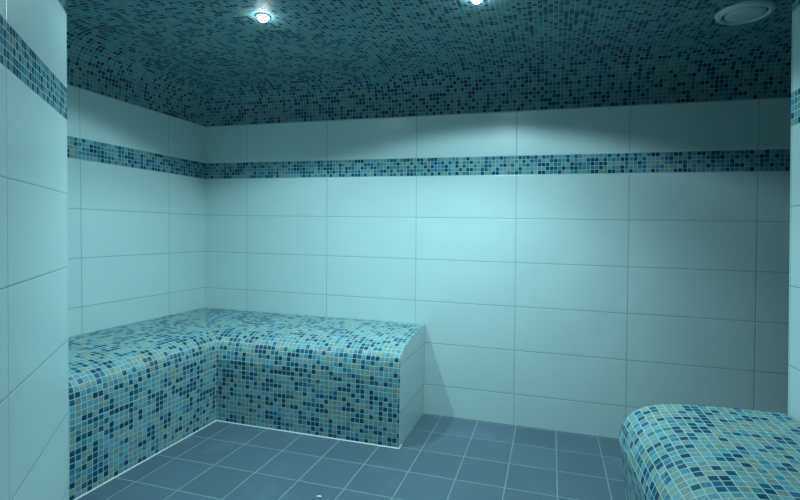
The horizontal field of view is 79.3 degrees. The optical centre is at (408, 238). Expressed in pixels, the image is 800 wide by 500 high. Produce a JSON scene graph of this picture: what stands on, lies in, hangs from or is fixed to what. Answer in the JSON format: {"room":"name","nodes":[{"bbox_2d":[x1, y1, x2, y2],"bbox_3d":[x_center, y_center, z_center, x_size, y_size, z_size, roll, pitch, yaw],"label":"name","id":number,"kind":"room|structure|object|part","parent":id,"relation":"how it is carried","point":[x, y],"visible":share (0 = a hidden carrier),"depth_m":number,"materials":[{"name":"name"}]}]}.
{"room":"spa","nodes":[
{"label":"spa","id":0,"kind":"room"},
{"bbox_2d":[0,0,68,499],"bbox_3d":[-0.752,0.051,0.738,0.025,2.047,2.021,1,1,-24],"label":"wall","id":1,"kind":"structure","parent":0,"point":[34,372],"depth_m":1.29,"materials":[{"name":"white tile"}]},
{"bbox_2d":[67,84,205,336],"bbox_3d":[-1.629,0.133,2.594,0.001,1.786,1.548,1,1,16],"label":"wall","id":2,"kind":"structure","parent":0,"point":[136,175],"depth_m":2.74,"materials":[{"name":"white tile"}]},
{"bbox_2d":[77,413,625,499],"bbox_3d":[0.000,1.081,1.211,4.550,0.001,3.900,1,1,16],"label":"floor","id":3,"kind":"structure","parent":0,"point":[441,457],"depth_m":2.24,"materials":[{"name":"blue tile"}]},
{"bbox_2d":[68,308,424,499],"bbox_3d":[-0.880,0.775,2.381,1.582,0.537,1.543,1,1,16],"label":"bench","id":4,"kind":"object","parent":3,"relation":"on","point":[137,390],"visible":0.88,"depth_m":2.52,"materials":[{"name":"tile"}]},
{"bbox_3d":[-0.879,0.601,2.379,1.578,0.187,1.543,1,1,16],"label":"seat","id":5,"kind":"part","parent":4,"relation":"part of","materials":[{"name":"tile"}]},
{"bbox_3d":[0.023,0.788,2.662,0.001,0.537,0.493,1,1,16],"label":"panel","id":6,"kind":"part","parent":4,"relation":"part of","materials":[{"name":"white tile"}]},
{"bbox_2d":[619,404,799,499],"bbox_3d":[0.707,0.831,0.765,0.482,0.544,1.750,1,1,16],"label":"bench","id":7,"kind":"object","parent":3,"relation":"on","point":[668,451],"visible":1,"depth_m":1.31,"materials":[{"name":"tile"}]},
{"bbox_2d":[66,0,791,126],"bbox_3d":[0.037,-0.829,1.178,3.950,0.251,3.300,1,1,16],"label":"ceiling","id":8,"kind":"structure","parent":0,"point":[207,63],"depth_m":2.46,"materials":[{"name":"tile"}]},
{"bbox_2d":[256,13,269,21],"bbox_3d":[-0.646,-0.972,2.139,0.064,0.026,0.064,1,1,16],"label":"recessed light","id":9,"kind":"object","parent":8,"relation":"in","point":[262,17],"visible":1,"depth_m":2.12,"materials":[{"name":"white glass"}]},
{"bbox_2d":[471,0,480,3],"bbox_3d":[0.271,-0.951,1.926,0.064,0.026,0.064,1,1,16],"label":"recessed light","id":10,"kind":"object","parent":8,"relation":"in","point":[473,1],"visible":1,"depth_m":1.92,"materials":[{"name":"white glass"}]},
{"bbox_2d":[714,0,777,24],"bbox_3d":[1.401,-0.934,2.013,0.216,0.019,0.216,1,1,16],"label":"ceiling vent","id":11,"kind":"object","parent":8,"relation":"in","point":[753,10],"visible":1,"depth_m":1.99,"materials":[{"name":"white plastic"}]},
{"bbox_2d":[204,97,790,438],"bbox_3d":[0.484,0.170,2.778,3.950,1.786,0.001,1,1,16],"label":"wall","id":12,"kind":"structure","parent":0,"point":[573,270],"depth_m":2.71,"materials":[{"name":"white tile"}]},
{"bbox_2d":[788,0,799,424],"bbox_3d":[0.875,0.088,0.420,0.039,2.047,2.300,1,1,16],"label":"wall","id":13,"kind":"structure","parent":0,"point":[794,257],"depth_m":1.49,"materials":[{"name":"white tile"}]}
]}

